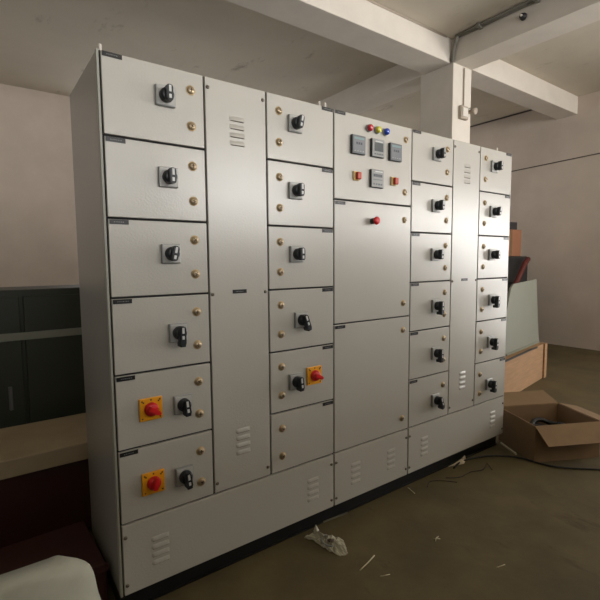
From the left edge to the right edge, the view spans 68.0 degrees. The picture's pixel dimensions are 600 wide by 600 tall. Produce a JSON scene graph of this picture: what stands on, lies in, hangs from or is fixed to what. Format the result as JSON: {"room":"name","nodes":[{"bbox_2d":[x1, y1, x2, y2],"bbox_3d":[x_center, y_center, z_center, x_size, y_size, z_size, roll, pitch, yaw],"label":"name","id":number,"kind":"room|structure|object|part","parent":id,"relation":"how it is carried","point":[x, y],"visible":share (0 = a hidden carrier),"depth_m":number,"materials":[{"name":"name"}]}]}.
{"room":"electrical room","nodes":[
{"label":"electrical room","id":0,"kind":"room"},
{"bbox_2d":[0,83,78,286],"bbox_3d":[-3.342,-1.161,7.225,12.400,3.970,0.200,-4,6,-36],"label":"wall","id":1,"kind":"structure","parent":0,"point":[38,232],"depth_m":6.63,"materials":[{"name":"paint"}]},
{"bbox_2d":[0,0,599,130],"bbox_3d":[0.530,-2.776,1.730,12.800,0.150,13.400,-4,6,-36],"label":"ceiling","id":2,"kind":"structure","parent":0,"point":[46,45],"depth_m":5.30,"materials":[{"name":"paint"}]},
{"bbox_2d":[226,0,451,73],"bbox_3d":[-2.073,-2.621,2.595,9.190,0.270,0.380,-4,6,-36],"label":"concrete beam","id":3,"kind":"structure","parent":2,"relation":"attached to","point":[362,25],"depth_m":4.47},
{"bbox_2d":[367,0,446,37],"bbox_3d":[-2.001,-2.730,2.391,9.080,0.018,0.018,-4,6,-36],"label":"conduit","id":4,"kind":"object","parent":3,"relation":"attached to","point":[371,1],"visible":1,"depth_m":4.65,"materials":[{"name":"beige plastic"}]},
{"bbox_2d":[315,65,420,114],"bbox_3d":[0.451,-3.048,7.219,0.360,0.270,4.030,-4,6,-36],"label":"concrete beam","id":5,"kind":"structure","parent":2,"relation":"attached to","point":[396,82],"depth_m":6.18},
{"bbox_2d":[470,110,531,126],"bbox_3d":[2.930,-3.340,8.915,0.024,0.024,4.180,-4,6,-36],"label":"cable","id":6,"kind":"object","parent":2,"relation":"attached to","point":[527,110],"visible":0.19,"depth_m":7.96,"materials":[{"name":"grey metal"}]},
{"bbox_2d":[471,59,577,118],"bbox_3d":[3.126,-2.986,6.276,2.850,0.270,0.310,-4,6,-36],"label":"concrete beam","id":7,"kind":"structure","parent":2,"relation":"attached to","point":[499,78],"depth_m":6.14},
{"bbox_2d":[454,0,599,69],"bbox_3d":[4.419,-2.602,1.795,0.360,0.270,8.500,-4,6,-36],"label":"concrete beam","id":8,"kind":"structure","parent":2,"relation":"attached to","point":[546,20],"depth_m":4.54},
{"bbox_2d":[451,0,539,62],"bbox_3d":[4.228,-2.590,1.681,0.085,0.272,8.500,-4,6,-36],"label":"conduit","id":9,"kind":"object","parent":8,"relation":"attached to","point":[478,25],"visible":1,"depth_m":4.71,"materials":[{"name":"grey"}]},
{"bbox_2d":[519,12,526,20],"bbox_3d":[2.218,-2.837,4.437,0.063,0.070,0.070,-4,6,-36],"label":"holder","id":10,"kind":"object","parent":8,"relation":"attached to","point":[522,16],"visible":1,"depth_m":4.43,"materials":[{"name":"grey paint"}]},
{"bbox_2d":[88,344,599,599],"bbox_3d":[0.563,1.328,2.091,12.800,0.150,13.400,-4,6,-36],"label":"floor","id":11,"kind":"structure","parent":0,"point":[541,522],"depth_m":2.28,"materials":[{"name":"concrete"}]},
{"bbox_2d":[0,285,85,428],"bbox_3d":[-2.031,0.585,2.606,2.100,1.280,0.455,-4,6,-36],"label":"cabinet","id":12,"kind":"object","parent":11,"relation":"on","point":[42,368],"visible":0.38,"depth_m":2.67,"materials":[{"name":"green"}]},
{"bbox_3d":[-1.684,0.574,2.587,0.020,0.140,0.017,-4,6,-36],"label":"handle","id":13,"kind":"part","parent":12,"relation":"part of","materials":[{"name":"grey metal"}]},
{"bbox_3d":[-1.912,0.588,2.443,0.680,1.180,0.018,-4,6,-36],"label":"door","id":14,"kind":"part","parent":12,"relation":"part of","materials":[{"name":"grey"}]},
{"bbox_3d":[-1.347,0.548,2.854,0.680,1.180,0.018,-4,6,-36],"label":"door","id":15,"kind":"part","parent":12,"relation":"part of","materials":[{"name":"grey"}]},
{"bbox_2d":[0,413,91,548],"bbox_3d":[-1.745,1.006,2.127,1.750,0.520,0.500,-4,6,-36],"label":"table","id":16,"kind":"object","parent":11,"relation":"on","point":[45,485],"visible":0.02,"depth_m":2.23,"materials":[{"name":"brown wood"}]},
{"bbox_2d":[0,555,100,599],"bbox_3d":[-0.972,1.130,1.555,0.551,0.362,0.195,-4,6,-36],"label":"sack","id":17,"kind":"object","parent":11,"relation":"on","point":[58,577],"visible":1,"depth_m":1.57,"materials":[{"name":"white fabric"}]},
{"bbox_2d":[0,521,108,599],"bbox_3d":[-1.152,1.189,1.823,0.595,0.200,0.412,-4,6,-38],"label":"crate","id":18,"kind":"object","parent":11,"relation":"on","point":[75,540],"visible":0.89,"depth_m":1.93,"materials":[{"name":"brown wood"}]},
{"bbox_2d":[70,43,511,599],"bbox_3d":[0.274,0.082,2.706,2.820,2.228,0.624,-4,6,-36],"label":"switchboard","id":19,"kind":"object","parent":11,"relation":"on","point":[294,312],"visible":1,"depth_m":2.08,"materials":[{"name":"grey painted metal"},{"name":"black plastic"},{"name":"black paint"}]},
{"bbox_2d":[139,396,162,421],"bbox_3d":[-0.588,0.438,1.768,0.092,0.092,0.046,-4,6,-36],"label":"switch","id":20,"kind":"object","parent":19,"relation":"attached to","point":[150,407],"depth_m":1.77,"materials":[{"name":"yellow plastic"}]},
{"bbox_3d":[-0.562,-0.765,1.729,0.392,0.292,0.020,-4,6,-36],"label":"door","id":21,"kind":"part","parent":19,"relation":"part of","materials":[{"name":"grey metal"}]},
{"bbox_2d":[141,468,164,496],"bbox_3d":[-0.586,0.743,1.794,0.092,0.092,0.046,-4,6,-36],"label":"switch","id":22,"kind":"object","parent":19,"relation":"attached to","point":[152,479],"depth_m":1.79,"materials":[{"name":"yellow"}]},
{"bbox_3d":[-0.560,-0.466,1.755,0.392,0.292,0.020,-4,6,-36],"label":"door","id":23,"kind":"part","parent":19,"relation":"part of","materials":[{"name":"grey metal"}]},
{"bbox_3d":[-0.558,-0.167,1.781,0.392,0.292,0.020,-4,6,-36],"label":"door","id":24,"kind":"part","parent":19,"relation":"part of","materials":[{"name":"grey metal"}]},
{"bbox_3d":[-0.555,0.132,1.808,0.392,0.292,0.020,-4,6,-36],"label":"door","id":25,"kind":"part","parent":19,"relation":"part of","materials":[{"name":"grey metal"}]},
{"bbox_3d":[-0.553,0.430,1.834,0.392,0.292,0.020,-4,6,-36],"label":"door","id":26,"kind":"part","parent":19,"relation":"part of","materials":[{"name":"grey metal"}]},
{"bbox_3d":[-0.550,0.729,1.860,0.392,0.292,0.020,-4,6,-36],"label":"door","id":27,"kind":"part","parent":19,"relation":"part of","materials":[{"name":"grey metal"}]},
{"bbox_2d":[155,83,175,108],"bbox_3d":[-0.510,-0.793,1.712,0.078,0.078,0.064,-4,6,-36],"label":"switch","id":28,"kind":"object","parent":19,"relation":"attached to","point":[165,93],"depth_m":1.71,"materials":[{"name":"black plastic"}]},
{"bbox_2d":[158,166,178,187],"bbox_3d":[-0.506,-0.484,1.741,0.078,0.078,0.064,-4,6,-36],"label":"switch","id":29,"kind":"object","parent":19,"relation":"attached to","point":[168,176],"depth_m":1.74,"materials":[{"name":"black plastic"}]},
{"bbox_2d":[161,244,180,263],"bbox_3d":[-0.504,-0.184,1.767,0.078,0.078,0.064,-4,6,-36],"label":"switch","id":30,"kind":"object","parent":19,"relation":"attached to","point":[170,253],"depth_m":1.76,"materials":[{"name":"black plastic"}]},
{"bbox_2d":[168,322,187,346],"bbox_3d":[-0.485,0.143,1.808,0.078,0.093,0.064,-4,6,-36],"label":"switch","id":31,"kind":"object","parent":19,"relation":"attached to","point":[177,331],"depth_m":1.80,"materials":[{"name":"black plastic"}]},
{"bbox_2d":[173,393,192,416],"bbox_3d":[-0.475,0.438,1.840,0.078,0.080,0.064,-4,6,-36],"label":"switch","id":32,"kind":"object","parent":19,"relation":"attached to","point":[182,402],"depth_m":1.84,"materials":[{"name":"black plastic"}]},
{"bbox_2d":[175,464,193,489],"bbox_3d":[-0.475,0.747,1.865,0.078,0.080,0.064,-4,6,-36],"label":"switch","id":33,"kind":"object","parent":19,"relation":"attached to","point":[184,473],"depth_m":1.86,"materials":[{"name":"black plastic"}]},
{"bbox_2d":[288,182,304,199],"bbox_3d":[-0.005,-0.520,2.104,0.078,0.078,0.064,-4,6,-36],"label":"switch","id":34,"kind":"object","parent":19,"relation":"attached to","point":[296,190],"depth_m":2.10,"materials":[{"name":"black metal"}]},
{"bbox_2d":[288,114,304,133],"bbox_3d":[-0.008,-0.829,2.077,0.078,0.078,0.064,-4,6,-36],"label":"switch","id":35,"kind":"object","parent":19,"relation":"attached to","point":[295,121],"depth_m":2.07,"materials":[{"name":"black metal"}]},
{"bbox_2d":[289,372,304,391],"bbox_3d":[-0.006,0.405,2.180,0.078,0.080,0.064,-4,6,-36],"label":"switch","id":36,"kind":"object","parent":19,"relation":"attached to","point":[296,379],"depth_m":2.17,"materials":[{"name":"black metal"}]},
{"bbox_2d":[289,246,304,261],"bbox_3d":[-0.002,-0.221,2.132,0.078,0.078,0.064,-4,6,-36],"label":"switch","id":37,"kind":"object","parent":19,"relation":"attached to","point":[296,253],"depth_m":2.12,"materials":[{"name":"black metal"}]},
{"bbox_3d":[0.003,-0.805,2.139,0.392,0.292,0.020,-4,6,-36],"label":"door","id":38,"kind":"part","parent":19,"relation":"part of","materials":[{"name":"grey metal"}]},
{"bbox_3d":[0.006,-0.507,2.166,0.392,0.292,0.020,-4,6,-36],"label":"door","id":39,"kind":"part","parent":19,"relation":"part of","materials":[{"name":"grey metal"}]},
{"bbox_3d":[0.008,-0.208,2.192,0.392,0.292,0.020,-4,6,-36],"label":"door","id":40,"kind":"part","parent":19,"relation":"part of","materials":[{"name":"grey metal"}]},
{"bbox_3d":[0.010,0.091,2.218,0.392,0.292,0.020,-4,6,-36],"label":"door","id":41,"kind":"part","parent":19,"relation":"part of","materials":[{"name":"grey metal"}]},
{"bbox_3d":[0.013,0.390,2.244,0.392,0.292,0.020,-4,6,-36],"label":"door","id":42,"kind":"part","parent":19,"relation":"part of","materials":[{"name":"grey metal"}]},
{"bbox_3d":[0.015,0.689,2.271,0.392,0.292,0.020,-4,6,-36],"label":"door","id":43,"kind":"part","parent":19,"relation":"part of","materials":[{"name":"grey metal"}]},
{"bbox_2d":[294,311,311,330],"bbox_3d":[0.021,0.106,2.175,0.078,0.092,0.064,-4,6,-36],"label":"switch","id":44,"kind":"object","parent":19,"relation":"attached to","point":[302,322],"depth_m":2.17,"materials":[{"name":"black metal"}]},
{"bbox_2d":[307,365,323,385],"bbox_3d":[0.083,0.385,2.255,0.092,0.092,0.046,-4,6,-36],"label":"switch","id":45,"kind":"object","parent":19,"relation":"attached to","point":[315,373],"depth_m":2.25,"materials":[{"name":"yellow"}]},
{"bbox_2d":[366,124,373,131],"bbox_3d":[0.375,-0.919,2.371,0.041,0.041,0.030,-4,6,-36],"label":"lamp","id":46,"kind":"object","parent":19,"relation":"attached to","point":[369,127],"depth_m":2.37,"materials":[{"name":"red plastic"}]},
{"bbox_3d":[0.417,0.461,2.546,0.592,0.692,0.020,-4,6,-36],"label":"door","id":47,"kind":"part","parent":19,"relation":"part of","materials":[{"name":"grey metal"}]},
{"bbox_3d":[0.412,-0.212,2.487,0.592,0.642,0.020,-4,6,-36],"label":"door","id":48,"kind":"part","parent":19,"relation":"part of","materials":[{"name":"grey metal"}]},
{"bbox_3d":[0.408,-0.760,2.439,0.592,0.442,0.020,-4,6,-36],"label":"door","id":49,"kind":"part","parent":19,"relation":"part of","materials":[{"name":"grey metal"}]},
{"bbox_2d":[374,126,381,133],"bbox_3d":[0.425,-0.923,2.407,0.041,0.041,0.030,-4,6,-36],"label":"lamp","id":50,"kind":"object","parent":19,"relation":"on","point":[377,129],"depth_m":2.40,"materials":[{"name":"yellow plastic"}]},
{"bbox_2d":[382,128,389,135],"bbox_3d":[0.478,-0.926,2.446,0.041,0.041,0.030,-4,6,-36],"label":"lamp","id":51,"kind":"object","parent":19,"relation":"attached to","point":[385,131],"depth_m":2.44,"materials":[{"name":"blue plastic"}]},
{"bbox_3d":[0.823,0.631,2.857,0.392,0.292,0.020,-4,6,-36],"label":"door","id":52,"kind":"part","parent":19,"relation":"part of","materials":[{"name":"grey metal"}]},
{"bbox_3d":[0.821,0.332,2.831,0.392,0.292,0.020,-4,6,-36],"label":"door","id":53,"kind":"part","parent":19,"relation":"part of","materials":[{"name":"grey metal"}]},
{"bbox_3d":[0.818,0.033,2.804,0.392,0.292,0.020,-4,6,-36],"label":"door","id":54,"kind":"part","parent":19,"relation":"part of","materials":[{"name":"grey metal"}]},
{"bbox_3d":[0.816,-0.266,2.778,0.392,0.292,0.020,-4,6,-36],"label":"door","id":55,"kind":"part","parent":19,"relation":"part of","materials":[{"name":"grey metal"}]},
{"bbox_3d":[0.814,-0.565,2.752,0.392,0.292,0.020,-4,6,-36],"label":"door","id":56,"kind":"part","parent":19,"relation":"part of","materials":[{"name":"grey metal"}]},
{"bbox_3d":[0.811,-0.863,2.726,0.392,0.292,0.020,-4,6,-36],"label":"door","id":57,"kind":"part","parent":19,"relation":"part of","materials":[{"name":"grey metal"}]},
{"bbox_2d":[431,346,443,362],"bbox_3d":[0.882,0.347,2.825,0.078,0.093,0.064,-4,6,-36],"label":"switch","id":58,"kind":"object","parent":19,"relation":"attached to","point":[437,354],"depth_m":2.82,"materials":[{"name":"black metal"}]},
{"bbox_2d":[431,299,443,314],"bbox_3d":[0.875,0.045,2.795,0.078,0.093,0.064,-4,6,-36],"label":"switch","id":59,"kind":"object","parent":19,"relation":"attached to","point":[437,306],"depth_m":2.79,"materials":[{"name":"black plastic"}]},
{"bbox_2d":[431,248,443,260],"bbox_3d":[0.861,-0.282,2.758,0.078,0.078,0.064,-4,6,-36],"label":"switch","id":60,"kind":"object","parent":19,"relation":"attached to","point":[437,254],"depth_m":2.75,"materials":[{"name":"black plastic"}]},
{"bbox_2d":[431,393,444,409],"bbox_3d":[0.892,0.655,2.858,0.078,0.092,0.064,-4,6,-36],"label":"switch","id":61,"kind":"object","parent":19,"relation":"attached to","point":[437,402],"depth_m":2.85,"materials":[{"name":"black plastic"}]},
{"bbox_2d":[431,199,444,211],"bbox_3d":[0.858,-0.582,2.731,0.078,0.078,0.064,-4,6,-36],"label":"switch","id":62,"kind":"object","parent":19,"relation":"attached to","point":[437,205],"depth_m":2.72,"materials":[{"name":"black plastic"}]},
{"bbox_2d":[432,147,445,161],"bbox_3d":[0.856,-0.891,2.704,0.078,0.078,0.064,-4,6,-36],"label":"switch","id":63,"kind":"object","parent":19,"relation":"attached to","point":[438,153],"depth_m":2.70,"materials":[{"name":"black plastic"}]},
{"bbox_3d":[1.389,0.590,3.268,0.392,0.292,0.020,-4,6,-36],"label":"door","id":64,"kind":"part","parent":19,"relation":"part of","materials":[{"name":"grey metal"}]},
{"bbox_3d":[1.386,0.291,3.241,0.392,0.292,0.020,-4,6,-36],"label":"door","id":65,"kind":"part","parent":19,"relation":"part of","materials":[{"name":"grey metal"}]},
{"bbox_2d":[485,378,496,392],"bbox_3d":[1.393,0.620,3.221,0.078,0.093,0.064,-4,6,-36],"label":"switch","id":66,"kind":"object","parent":19,"relation":"attached to","point":[490,385],"depth_m":3.21,"materials":[{"name":"black plastic"}]},
{"bbox_3d":[1.384,-0.007,3.215,0.392,0.292,0.020,-4,6,-36],"label":"door","id":67,"kind":"part","parent":19,"relation":"part of","materials":[{"name":"grey metal"}]},
{"bbox_2d":[487,336,498,349],"bbox_3d":[1.395,0.311,3.197,0.078,0.093,0.064,-4,6,-36],"label":"switch","id":68,"kind":"object","parent":19,"relation":"attached to","point":[492,342],"depth_m":3.19,"materials":[{"name":"black plastic"}]},
{"bbox_3d":[1.381,-0.306,3.189,0.392,0.292,0.020,-4,6,-36],"label":"door","id":69,"kind":"part","parent":19,"relation":"part of","materials":[{"name":"grey metal"}]},
{"bbox_2d":[488,294,499,307],"bbox_3d":[1.392,0.008,3.171,0.078,0.093,0.064,-4,6,-36],"label":"switch","id":70,"kind":"object","parent":19,"relation":"attached to","point":[493,300],"depth_m":3.16,"materials":[{"name":"black plastic"}]},
{"bbox_2d":[488,249,499,259],"bbox_3d":[1.378,-0.320,3.133,0.078,0.078,0.064,-4,6,-36],"label":"switch","id":71,"kind":"object","parent":19,"relation":"attached to","point":[493,254],"depth_m":3.12,"materials":[{"name":"black plastic"}]},
{"bbox_3d":[1.379,-0.605,3.162,0.392,0.292,0.020,-4,6,-36],"label":"door","id":72,"kind":"part","parent":19,"relation":"part of","materials":[{"name":"grey metal"}]},
{"bbox_2d":[489,206,501,217],"bbox_3d":[1.375,-0.619,3.107,0.078,0.078,0.064,-4,6,-36],"label":"switch","id":73,"kind":"object","parent":19,"relation":"attached to","point":[494,211],"depth_m":3.10,"materials":[{"name":"black plastic"}]},
{"bbox_3d":[1.377,-0.904,3.136,0.392,0.292,0.020,-4,6,-36],"label":"door","id":74,"kind":"part","parent":19,"relation":"part of","materials":[{"name":"grey metal"}]},
{"bbox_2d":[491,160,502,172],"bbox_3d":[1.373,-0.928,3.079,0.078,0.078,0.064,-4,6,-36],"label":"switch","id":75,"kind":"object","parent":19,"relation":"attached to","point":[496,165],"depth_m":3.07,"materials":[{"name":"black plastic"}]},
{"bbox_2d":[304,525,347,555],"bbox_3d":[0.154,1.221,2.266,0.250,0.035,0.119,4,7,42],"label":"packet","id":76,"kind":"object","parent":11,"relation":"on","point":[336,545],"visible":1,"depth_m":2.25,"materials":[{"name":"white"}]},
{"bbox_2d":[323,512,347,522],"bbox_3d":[0.200,1.215,2.486,0.170,0.009,0.006,-4,6,-32],"label":"metal strip","id":77,"kind":"object","parent":11,"relation":"on","point":[337,516],"visible":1,"depth_m":2.48,"materials":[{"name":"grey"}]},
{"bbox_2d":[359,555,374,570],"bbox_3d":[0.321,1.248,2.110,0.009,0.008,0.135,4,6,39],"label":"strip","id":78,"kind":"object","parent":11,"relation":"on","point":[373,555],"visible":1,"depth_m":2.10,"materials":[{"name":"beige"}]},
{"bbox_2d":[420,39,470,143],"bbox_3d":[1.791,-1.056,5.569,0.360,3.970,0.470,-4,6,-36],"label":"concrete column","id":79,"kind":"structure","parent":11,"relation":"on","point":[441,98],"depth_m":5.29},
{"bbox_2d":[458,105,467,120],"bbox_3d":[1.937,-2.214,5.254,0.140,0.150,0.054,-4,6,-36],"label":"switch box","id":80,"kind":"object","parent":79,"relation":"attached to","point":[463,110],"visible":1,"depth_m":5.22,"materials":[{"name":"beige plastic"}]},
{"bbox_2d":[463,68,464,104],"bbox_3d":[1.938,-2.510,5.249,0.015,0.440,0.015,3,6,31],"label":"conduit","id":81,"kind":"object","parent":79,"relation":"attached to","point":[464,68],"visible":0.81,"depth_m":5.25,"materials":[{"name":"beige plastic"}]},
{"bbox_2d":[468,107,477,114],"bbox_3d":[2.045,-2.249,5.291,0.114,0.093,0.088,4,7,42],"label":"holder","id":82,"kind":"object","parent":79,"relation":"attached to","point":[473,111],"visible":0.96,"depth_m":5.28,"materials":[{"name":"beige plastic"}]},
{"bbox_2d":[448,455,465,466],"bbox_3d":[1.120,1.138,3.129,0.200,0.033,0.040,-4,6,-36],"label":"paper scrap","id":83,"kind":"object","parent":11,"relation":"on","point":[461,461],"visible":1,"depth_m":3.14,"materials":[{"name":"beige paper"}]},
{"bbox_2d":[455,463,491,477],"bbox_3d":[1.155,1.163,2.992,0.408,0.007,0.079,-3,6,-29],"label":"cable","id":84,"kind":"object","parent":11,"relation":"on","point":[486,463],"visible":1,"depth_m":3.01,"materials":[{"name":"black plastic"}]},
{"bbox_2d":[500,442,516,454],"bbox_3d":[1.581,1.126,3.372,0.012,0.010,0.200,-1,5,-6],"label":"wood strip","id":85,"kind":"object","parent":11,"relation":"on","point":[501,443],"visible":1,"depth_m":3.36,"materials":[{"name":"beige wood"}]},
{"bbox_2d":[507,256,529,295],"bbox_3d":[3.435,0.021,7.375,0.950,1.483,0.700,-4,6,-36],"label":"machine","id":86,"kind":"object","parent":11,"relation":"on","point":[517,265],"visible":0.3,"depth_m":7.08,"materials":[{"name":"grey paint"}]},
{"bbox_2d":[509,229,521,255],"bbox_3d":[3.275,-0.920,7.205,0.520,0.421,0.362,-4,6,-36],"label":"carton","id":87,"kind":"object","parent":86,"relation":"on","point":[514,235],"visible":0.36,"depth_m":7.10,"materials":[{"name":"brown cardboard"}]},
{"bbox_2d":[510,222,516,229],"bbox_3d":[3.232,-1.180,7.102,0.360,0.114,0.302,-4,6,-36],"label":"case","id":88,"kind":"object","parent":87,"relation":"on","point":[513,225],"visible":0.29,"depth_m":7.02,"materials":[{"name":"grey"}]},
{"bbox_2d":[504,342,546,391],"bbox_3d":[2.258,0.767,5.058,0.568,0.420,1.550,4,7,44],"label":"crate","id":89,"kind":"object","parent":11,"relation":"on","point":[522,371],"visible":0.4,"depth_m":4.93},
{"bbox_2d":[505,347,537,361],"bbox_3d":[2.284,0.575,4.649,0.025,0.037,1.186,4,7,44],"label":"cable","id":90,"kind":"object","parent":89,"relation":"on","point":[526,351],"visible":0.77,"depth_m":4.68,"materials":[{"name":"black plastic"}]},
{"bbox_2d":[505,279,538,355],"bbox_3d":[2.512,0.170,5.035,0.087,0.769,1.100,4,7,44],"label":"guard","id":91,"kind":"object","parent":89,"relation":"on","point":[522,309],"visible":0.87,"depth_m":5.03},
{"bbox_2d":[453,455,599,469],"bbox_3d":[1.816,1.148,3.098,1.508,0.013,0.235,0,5,6],"label":"cable","id":92,"kind":"object","parent":11,"relation":"on","point":[458,463],"visible":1,"depth_m":3.13,"materials":[{"name":"black plastic"}]},
{"bbox_2d":[498,390,599,461],"bbox_3d":[1.953,0.960,3.408,0.681,0.330,0.700,-1,5,-9],"label":"cardboard box","id":93,"kind":"object","parent":11,"relation":"on","point":[579,437],"depth_m":3.27,"materials":[{"name":"brown cardboard"}]},
{"bbox_3d":[1.877,1.015,3.380,0.362,0.188,0.344,-4,6,-36],"label":"cable coil","id":94,"kind":"part","parent":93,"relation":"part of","materials":[{"name":"black rubber"}]},
{"bbox_2d":[470,91,599,350],"bbox_3d":[5.637,-1.089,5.604,0.200,3.970,13.000,-4,6,-36],"label":"wall","id":95,"kind":"structure","parent":0,"point":[555,206],"depth_m":7.30,"materials":[{"name":"paint"}]},
{"bbox_2d":[511,153,599,171],"bbox_3d":[4.010,-2.281,7.545,0.016,0.106,3.800,-4,6,-36],"label":"cable","id":96,"kind":"object","parent":95,"relation":"attached to","point":[596,153],"visible":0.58,"depth_m":7.27,"materials":[{"name":"grey metal"}]}
]}

